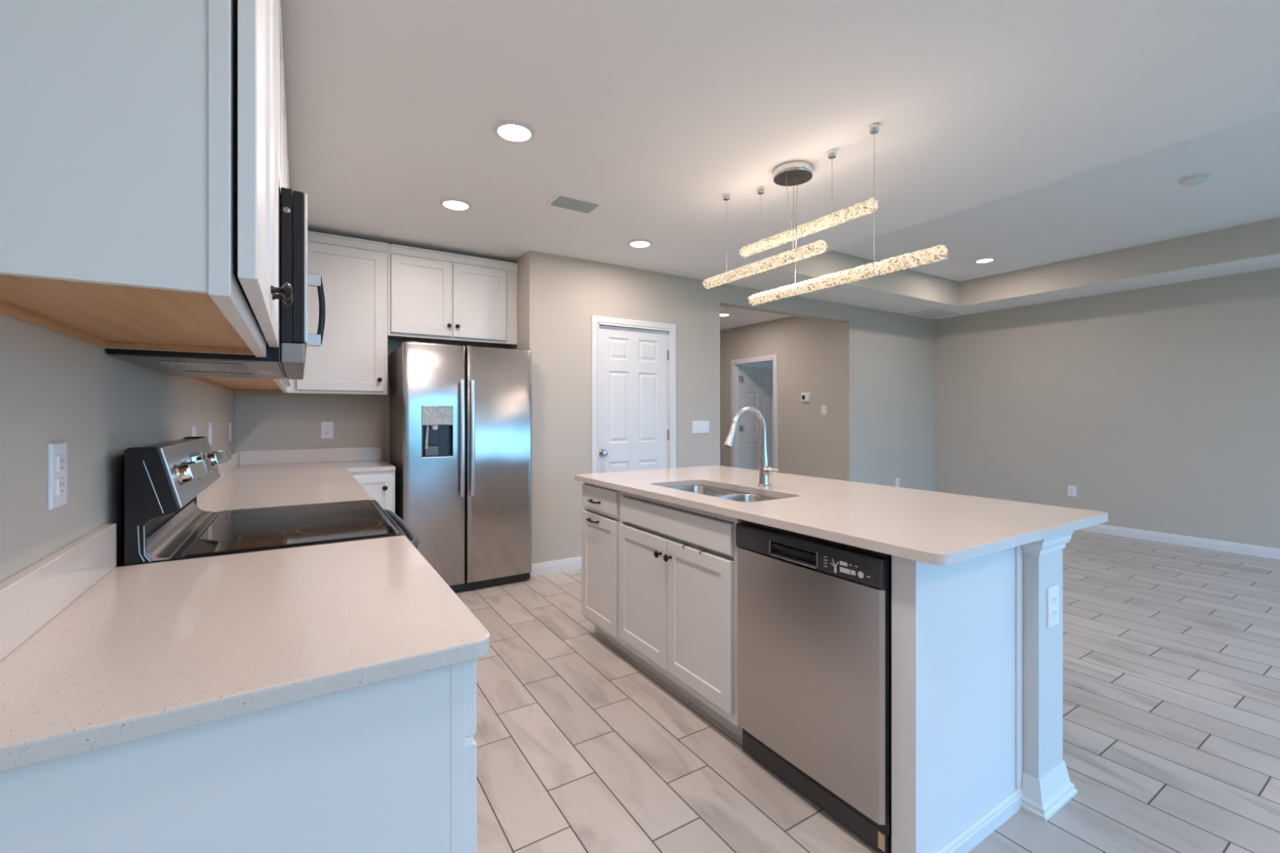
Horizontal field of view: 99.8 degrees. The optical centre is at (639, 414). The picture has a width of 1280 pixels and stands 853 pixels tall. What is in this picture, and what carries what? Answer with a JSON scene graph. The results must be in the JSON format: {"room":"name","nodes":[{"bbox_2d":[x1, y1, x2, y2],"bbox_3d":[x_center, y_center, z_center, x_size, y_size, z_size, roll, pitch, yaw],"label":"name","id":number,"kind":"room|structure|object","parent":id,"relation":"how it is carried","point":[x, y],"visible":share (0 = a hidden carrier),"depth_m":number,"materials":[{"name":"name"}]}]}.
{"room":"kitchen","nodes":[
{"label":"kitchen","id":0,"kind":"room"},
{"bbox_2d":[0,312,235,582],"bbox_3d":[-0.753,-0.013,0.371,0.122,2.550,8.070,0,0,-32],"label":"wall","id":1,"kind":"structure","parent":0,"point":[55,387],"depth_m":1.07,"materials":[{"name":"paint"}]},
{"bbox_2d":[47,441,66,510],"bbox_3d":[-1.062,0.109,0.986,0.009,0.118,0.074,0,0,-32],"label":"wall outlet","id":2,"kind":"object","parent":1,"relation":"attached to","point":[56,451],"visible":1,"depth_m":0.97,"materials":[{"name":"white plastic"}]},
{"bbox_2d":[57,454,65,471],"bbox_3d":[-1.060,0.088,0.987,0.003,0.030,0.033,0,0,-32],"label":"receptacle","id":3,"kind":"object","parent":2,"relation":"attached to","point":[60,458],"depth_m":0.99,"materials":[{"name":"white plastic"}]},
{"bbox_2d":[57,477,65,495],"bbox_3d":[-1.060,0.130,0.987,0.003,0.030,0.033,0,0,-32],"label":"receptacle","id":4,"kind":"object","parent":2,"relation":"attached to","point":[60,481],"depth_m":0.99,"materials":[{"name":"white plastic"}]},
{"bbox_2d":[0,523,115,661],"bbox_3d":[-0.983,0.298,0.872,0.020,0.100,0.852,0,0,-32],"label":"backsplash","id":5,"kind":"structure","parent":1,"relation":"attached to","point":[33,596],"depth_m":0.92,"materials":[{"name":"stone"}]},
{"bbox_2d":[0,0,293,357],"bbox_3d":[-0.839,-0.697,0.967,0.363,1.098,0.845,0,0,-32],"label":"upper cabinet","id":6,"kind":"object","parent":1,"relation":"attached to","point":[140,139],"visible":1,"depth_m":0.64,"materials":[{"name":"paint"}]},
{"bbox_2d":[191,425,196,436],"bbox_3d":[-1.854,0.102,2.244,0.010,0.118,0.074,0,0,-32],"label":"light switch","id":7,"kind":"object","parent":1,"relation":"attached to","point":[193,433],"visible":0.36,"depth_m":2.23,"materials":[{"name":"white plastic"}]},
{"bbox_2d":[208,422,212,446],"bbox_3d":[-2.109,0.097,2.648,0.010,0.118,0.074,0,0,-32],"label":"light switch","id":8,"kind":"object","parent":1,"relation":"attached to","point":[210,424],"visible":0.86,"depth_m":2.63,"materials":[{"name":"white plastic"}]},
{"bbox_2d":[229,422,231,441],"bbox_3d":[-2.592,0.107,3.414,0.009,0.118,0.074,0,0,-32],"label":"wall outlet","id":9,"kind":"object","parent":1,"relation":"attached to","point":[230,424],"visible":1,"depth_m":3.40,"materials":[{"name":"white plastic"}]},
{"bbox_2d":[188,119,291,392],"bbox_3d":[-1.965,-0.697,2.754,0.363,1.098,1.849,0,0,-32],"label":"upper cabinet","id":10,"kind":"object","parent":1,"relation":"attached to","point":[245,384],"visible":0.09,"depth_m":2.73,"materials":[{"name":"paint"}]},
{"bbox_2d":[279,0,293,202],"bbox_3d":[-1.268,-0.921,1.648,0.363,0.650,0.761,0,0,-32],"label":"upper cabinet","id":11,"kind":"object","parent":1,"relation":"attached to","point":[282,86],"visible":0.06,"depth_m":1.68,"materials":[{"name":"paint"}]},
{"bbox_2d":[106,187,325,379],"bbox_3d":[-1.229,-0.364,1.671,0.452,0.464,0.760,0,0,-32],"label":"microwave","id":12,"kind":"object","parent":11,"relation":"attached to","point":[287,361],"visible":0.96,"depth_m":1.43,"materials":[{"name":"black metal"}]},
{"bbox_2d":[235,338,505,462],"bbox_3d":[-2.018,-0.013,4.272,1.896,2.550,0.120,0,0,-32],"label":"wall","id":13,"kind":"structure","parent":0,"point":[264,420],"depth_m":3.96,"materials":[{"name":"paint"}]},
{"bbox_2d":[235,231,387,395],"bbox_3d":[-2.289,-0.697,3.803,0.895,1.098,0.380,0,0,-32],"label":"upper cabinet","id":14,"kind":"object","parent":13,"relation":"attached to","point":[352,356],"visible":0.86,"depth_m":3.78,"materials":[{"name":"paint"}]},
{"bbox_2d":[320,422,333,438],"bbox_3d":[-2.322,0.112,4.003,0.080,0.124,0.009,0,0,-32],"label":"wall outlet","id":15,"kind":"object","parent":13,"relation":"attached to","point":[326,428],"visible":1,"depth_m":4.00,"materials":[{"name":"white plastic"}]},
{"bbox_2d":[324,425,329,429],"bbox_3d":[-2.321,0.091,4.001,0.033,0.030,0.003,0,0,-32],"label":"receptacle","id":16,"kind":"object","parent":15,"relation":"attached to","point":[326,427],"depth_m":4.00,"materials":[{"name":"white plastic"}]},
{"bbox_2d":[324,431,329,435],"bbox_3d":[-2.321,0.133,4.001,0.033,0.030,0.003,0,0,-32],"label":"receptacle","id":17,"kind":"object","parent":15,"relation":"attached to","point":[326,433],"depth_m":4.00,"materials":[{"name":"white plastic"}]},
{"bbox_2d":[387,244,518,348],"bbox_3d":[-1.496,-0.913,4.303,0.975,0.665,0.380,0,0,-32],"label":"upper cabinet","id":18,"kind":"object","parent":13,"relation":"attached to","point":[433,295],"visible":1,"depth_m":4.16,"materials":[{"name":"paint"}]},
{"bbox_2d":[505,250,934,564],"bbox_3d":[1.416,-0.013,6.080,5.842,2.550,0.720,0,0,-32],"label":"wall","id":19,"kind":"structure","parent":0,"point":[887,358],"depth_m":5.03,"materials":[{"name":"paint"}]},
{"bbox_2d":[529,556,581,577],"bbox_3d":[1.560,1.215,5.738,5.722,0.094,0.014,0,0,-32],"label":"baseboard","id":20,"kind":"structure","parent":19,"relation":"attached to","point":[572,563],"depth_m":4.32,"materials":[{"name":"paint"}]},
{"bbox_2d":[591,315,675,473],"bbox_3d":[-0.058,0.215,4.764,0.869,2.094,0.157,0,0,-32],"label":"door","id":21,"kind":"structure","parent":19,"relation":"in","point":[633,362],"depth_m":4.74,"materials":[{"name":"paint"}]},
{"bbox_2d":[692,421,709,433],"bbox_3d":[0.575,0.118,5.119,0.197,0.111,0.009,0,0,-32],"label":"light switch","id":22,"kind":"object","parent":19,"relation":"attached to","point":[698,427],"visible":1,"depth_m":5.12,"materials":[{"name":"white plastic"}]},
{"bbox_2d":[895,478,899,487],"bbox_3d":[3.251,0.857,6.805,0.074,0.118,0.009,0,0,-32],"label":"wall outlet","id":23,"kind":"object","parent":19,"relation":"attached to","point":[897,480],"visible":0.96,"depth_m":6.80,"materials":[{"name":"white plastic"}]},
{"bbox_2d":[740,361,773,367],"bbox_3d":[0.865,-0.013,10.296,5.760,2.550,0.100,0,0,-32],"label":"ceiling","id":24,"kind":"structure","parent":0,"point":[767,364],"depth_m":11.32,"materials":[{"name":"paint"}]},
{"bbox_2d":[280,0,1279,330],"bbox_3d":[2.311,-1.338,4.399,9.600,0.100,11.620,0,0,-32],"label":"ceiling","id":25,"kind":"structure","parent":0,"point":[652,112],"depth_m":2.25,"materials":[{"name":"white paint"}]},
{"bbox_2d":[439,198,471,210],"bbox_3d":[-1.124,-1.282,3.293,0.188,0.010,0.188,0,0,-32],"label":"recessed light","id":26,"kind":"object","parent":25,"relation":"in","point":[455,204],"visible":1,"depth_m":3.27,"materials":[{"name":"paint"}]},
{"bbox_2d":[493,120,535,142],"bbox_3d":[-0.571,-1.282,2.448,0.188,0.010,0.188,0,0,-32],"label":"recessed light","id":27,"kind":"object","parent":25,"relation":"in","point":[510,131],"visible":1,"depth_m":2.43,"materials":[{"name":"paint"}]},
{"bbox_2d":[546,192,604,213],"bbox_3d":[-0.395,-1.280,3.282,0.300,0.014,0.185,0,0,-32],"label":"ceiling vent","id":28,"kind":"object","parent":25,"relation":"in","point":[560,200],"visible":1,"depth_m":3.26,"materials":[{"name":"white metal"}]},
{"bbox_2d":[627,239,652,248],"bbox_3d":[0.000,-1.282,4.045,0.188,0.010,0.188,0,0,-32],"label":"recessed light","id":29,"kind":"object","parent":25,"relation":"in","point":[637,243],"visible":1,"depth_m":4.02,"materials":[{"name":"paint"}]},
{"bbox_2d":[720,313,730,316],"bbox_3d":[1.066,-1.282,6.909,0.188,0.010,0.188,0,0,-32],"label":"recessed light","id":30,"kind":"object","parent":25,"relation":"in","point":[721,314],"visible":0.77,"depth_m":6.87,"materials":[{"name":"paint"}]},
{"bbox_2d":[723,306,733,310],"bbox_3d":[1.054,-1.269,6.400,0.130,0.038,0.130,0,0,-32],"label":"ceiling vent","id":31,"kind":"object","parent":25,"relation":"attached to","point":[724,307],"visible":0.73,"depth_m":6.37,"materials":[{"name":"metal"}]},
{"bbox_2d":[702,123,947,306],"bbox_3d":[0.842,-0.950,2.745,0.227,0.674,1.439,0,0,-32],"label":"pendant light","id":32,"kind":"object","parent":25,"relation":"hanging from","point":[793,173],"visible":1,"depth_m":2.71,"materials":[{"name":"beige glass"}]},
{"bbox_2d":[901,307,964,318],"bbox_3d":[3.699,-1.283,6.810,0.680,0.008,0.420,0,0,-32],"label":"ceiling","id":33,"kind":"structure","parent":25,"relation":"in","point":[932,313],"depth_m":6.78,"materials":[{"name":"white paint"}]},
{"bbox_2d":[720,315,840,479],"bbox_3d":[1.362,-0.013,8.156,0.120,2.550,4.050,0,0,-32],"label":"wall","id":34,"kind":"structure","parent":0,"point":[808,350],"depth_m":6.96,"materials":[{"name":"paint"}]},
{"bbox_2d":[730,354,777,472],"bbox_3d":[1.981,0.223,7.885,0.911,2.079,0.915,0,0,-32],"label":"door","id":35,"kind":"structure","parent":34,"relation":"in","point":[756,387],"depth_m":8.09,"materials":[{"name":"paint"}]},
{"bbox_2d":[800,392,810,402],"bbox_3d":[2.098,-0.223,6.848,0.028,0.125,0.150,0,0,-32],"label":"thermostat","id":36,"kind":"object","parent":34,"relation":"attached to","point":[805,397],"visible":1,"depth_m":6.83,"materials":[{"name":"white plastic"}]},
{"bbox_2d":[821,405,826,415],"bbox_3d":[2.256,-0.058,6.615,0.010,0.118,0.082,0,0,-32],"label":"light switch","id":37,"kind":"object","parent":34,"relation":"attached to","point":[824,408],"visible":1,"depth_m":6.61,"materials":[{"name":"white plastic"}]},
{"bbox_2d":[453,529,1279,852],"bbox_3d":[2.311,1.302,4.399,9.600,0.080,11.620,0,0,-32],"label":"floor","id":38,"kind":"structure","parent":0,"point":[1171,651],"depth_m":2.14,"materials":[{"name":"beige tile"}]},
{"bbox_2d":[0,659,476,852],"bbox_3d":[-0.723,0.820,1.050,0.649,0.884,0.824,0,0,-32],"label":"base cabinet","id":39,"kind":"object","parent":38,"relation":"on","point":[389,766],"visible":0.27,"depth_m":0.72,"materials":[{"name":"paint"}]},
{"bbox_2d":[0,523,489,773],"bbox_3d":[-0.723,0.313,1.036,0.636,0.129,0.852,0,0,-32],"label":"countertop","id":40,"kind":"structure","parent":39,"relation":"on","point":[95,654],"depth_m":0.83,"materials":[{"name":"stone"}]},
{"bbox_2d":[124,436,419,566],"bbox_3d":[-1.114,0.659,1.745,0.666,1.166,0.759,0,0,-32],"label":"electric range","id":41,"kind":"object","parent":38,"relation":"on","point":[163,521],"visible":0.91,"depth_m":1.49,"materials":[{"name":"black ceramic"}]},
{"bbox_2d":[185,499,395,556],"bbox_3d":[-1.105,0.345,1.752,0.474,0.004,0.726,0,0,-32],"label":"glass cooktop","id":42,"kind":"object","parent":41,"relation":"in","point":[234,531],"depth_m":1.64,"materials":[{"name":"black glass"}]},
{"bbox_2d":[384,509,419,547],"bbox_3d":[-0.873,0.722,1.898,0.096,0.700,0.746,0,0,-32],"label":"handle","id":43,"kind":"object","parent":41,"relation":"in","point":[411,535],"depth_m":1.83,"materials":[{"name":"silver metal"}]},
{"bbox_2d":[350,471,395,513],"bbox_3d":[-1.950,0.820,3.833,0.306,0.884,0.690,0,0,-32],"label":"base cabinet","id":44,"kind":"object","parent":38,"relation":"on","point":[380,486],"visible":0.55,"depth_m":3.61,"materials":[{"name":"paint"}]},
{"bbox_2d":[389,341,531,591],"bbox_3d":[-1.371,0.381,4.124,0.903,1.762,0.761,0,0,-32],"label":"refrigerator","id":45,"kind":"object","parent":38,"relation":"on","point":[460,417],"visible":0.92,"depth_m":3.84,"materials":[{"name":"silver metal"}]},
{"bbox_2d":[581,482,631,657],"bbox_3d":[0.016,0.820,3.093,0.645,0.884,0.420,0,0,-32],"label":"base cabinet","id":46,"kind":"object","parent":38,"relation":"on","point":[600,517],"visible":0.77,"depth_m":2.92,"materials":[{"name":"paint"}]},
{"bbox_2d":[574,465,1107,565],"bbox_3d":[0.642,0.363,2.537,1.099,0.029,2.144,0,0,-32],"label":"countertop","id":47,"kind":"structure","parent":46,"relation":"on","point":[937,528],"depth_m":1.93,"materials":[{"name":"stone"}]},
{"bbox_2d":[668,484,779,502],"bbox_3d":[0.372,0.473,2.530,0.383,0.190,0.751,0,0,-32],"label":"sink","id":48,"kind":"object","parent":47,"relation":"in","point":[731,495],"visible":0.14,"depth_m":2.74,"materials":[{"name":"silver metal"}]},
{"bbox_2d":[723,406,779,486],"bbox_3d":[0.531,0.154,2.567,0.281,0.388,0.118,0,0,-32],"label":"kitchen faucet","id":49,"kind":"object","parent":47,"relation":"on","point":[764,470],"visible":1,"depth_m":2.63,"materials":[{"name":"silver metal"}]},
{"bbox_2d":[618,490,751,739],"bbox_3d":[0.362,0.820,2.542,0.647,0.884,0.876,0,0,-32],"label":"base cabinet","id":50,"kind":"object","parent":38,"relation":"on","point":[677,606],"visible":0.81,"depth_m":2.30,"materials":[{"name":"paint"}]},
{"bbox_2d":[682,543,706,554],"bbox_3d":[0.225,0.576,2.236,0.035,0.059,0.121,0,0,-32],"label":"towel bar","id":51,"kind":"object","parent":50,"relation":"attached to","point":[700,551],"visible":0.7,"depth_m":2.23,"materials":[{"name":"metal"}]},
{"bbox_2d":[735,520,891,852],"bbox_3d":[0.757,0.816,1.906,0.586,0.876,0.600,0,0,-32],"label":"dishwasher","id":52,"kind":"object","parent":38,"relation":"on","point":[814,614],"visible":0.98,"depth_m":1.69,"materials":[{"name":"silver metal"}]},
{"bbox_2d":[891,545,1022,852],"bbox_3d":[0.973,0.820,1.623,0.593,0.884,0.085,0,0,-32],"label":"island end panel","id":53,"kind":"object","parent":38,"relation":"on","point":[957,628],"visible":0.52,"depth_m":1.54,"materials":[{"name":"paint"}]},
{"bbox_3d":[-1.761,0.820,2.699,0.649,0.884,1.535,0,0,-32],"label":"base cabinet","id":54,"kind":"object","parent":38,"relation":"on","visible":0},
{"bbox_2d":[196,446,395,511],"bbox_3d":[-1.817,0.313,3.041,0.924,0.129,2.176,0,0,-32],"label":"countertop","id":55,"kind":"structure","parent":54,"relation":"on","point":[252,479],"depth_m":2.98,"materials":[{"name":"stone"}]},
{"bbox_2d":[774,217,1279,306],"bbox_3d":[3.995,-1.433,3.163,3.246,0.290,5.853,0,0,-32],"label":"wall","id":56,"kind":"structure","parent":0,"point":[1260,238],"depth_m":5.20,"materials":[{"name":"paint"}]},
{"bbox_2d":[1022,548,1062,778],"bbox_3d":[0.796,0.820,2.632,0.178,0.884,2.055,0,0,-32],"label":"column","id":57,"kind":"structure","parent":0,"point":[1042,646],"depth_m":1.74,"materials":[{"name":"paint"}]},
{"bbox_2d":[1021,531,1073,555],"bbox_3d":[0.801,0.411,2.622,0.222,0.066,2.077,0,0,-32],"label":"trim","id":58,"kind":"structure","parent":57,"relation":"attached to","point":[1052,544],"depth_m":1.73,"materials":[{"name":"paint"}]},
{"bbox_2d":[1021,760,1077,821],"bbox_3d":[0.804,1.210,2.619,0.238,0.104,2.085,0,0,-32],"label":"baseboard","id":59,"kind":"structure","parent":57,"relation":"attached to","point":[1043,797],"depth_m":1.73,"materials":[{"name":"paint"}]},
{"bbox_2d":[1046,584,1058,628],"bbox_3d":[1.352,0.626,1.762,0.078,0.128,0.009,0,0,-32],"label":"wall outlet","id":60,"kind":"object","parent":57,"relation":"attached to","point":[1052,593],"visible":1,"depth_m":1.75,"materials":[{"name":"white plastic"}]},
{"bbox_2d":[1052,595,1057,605],"bbox_3d":[1.353,0.605,1.760,0.033,0.030,0.003,0,0,-32],"label":"receptacle","id":61,"kind":"object","parent":60,"relation":"attached to","point":[1054,597],"depth_m":1.76,"materials":[{"name":"white plastic"}]},
{"bbox_2d":[1052,608,1057,618],"bbox_3d":[1.353,0.647,1.760,0.033,0.030,0.003,0,0,-32],"label":"receptacle","id":62,"kind":"object","parent":60,"relation":"attached to","point":[1054,610],"depth_m":1.76,"materials":[{"name":"white plastic"}]},
{"bbox_2d":[833,111,1279,281],"bbox_3d":[3.995,-1.628,3.163,3.286,0.100,5.893,0,0,-32],"label":"ceiling","id":63,"kind":"structure","parent":0,"point":[1140,200],"depth_m":4.15,"materials":[{"name":"white paint"}]},
{"bbox_2d":[973,257,995,263],"bbox_3d":[3.512,-1.572,5.492,0.188,0.010,0.188,0,0,-32],"label":"recessed light","id":64,"kind":"object","parent":63,"relation":"in","point":[989,259],"visible":1,"depth_m":5.48,"materials":[{"name":"paint"}]},
{"bbox_2d":[1178,173,1210,186],"bbox_3d":[3.686,-1.559,3.586,0.150,0.038,0.150,0,0,-32],"label":"smoke detector","id":65,"kind":"object","parent":63,"relation":"attached to","point":[1196,179],"visible":1,"depth_m":3.56,"materials":[{"name":"paint"}]},
{"bbox_2d":[934,267,1279,548],"bbox_3d":[5.987,-0.013,4.192,0.120,2.550,7.350,0,0,-32],"label":"wall","id":66,"kind":"structure","parent":0,"point":[1160,405],"depth_m":5.55,"materials":[{"name":"paint"}]},
{"bbox_2d":[1067,484,1075,497],"bbox_3d":[4.786,0.842,5.977,0.009,0.120,0.080,0,0,-32],"label":"wall outlet","id":67,"kind":"object","parent":66,"relation":"attached to","point":[1071,489],"visible":1,"depth_m":5.98,"materials":[{"name":"white plastic"}]},
{"bbox_2d":[1079,524,1279,559],"bbox_3d":[5.899,1.215,4.207,0.014,0.094,7.230,0,0,-32],"label":"baseboard","id":68,"kind":"structure","parent":66,"relation":"attached to","point":[1220,545],"depth_m":5.18,"materials":[{"name":"paint"}]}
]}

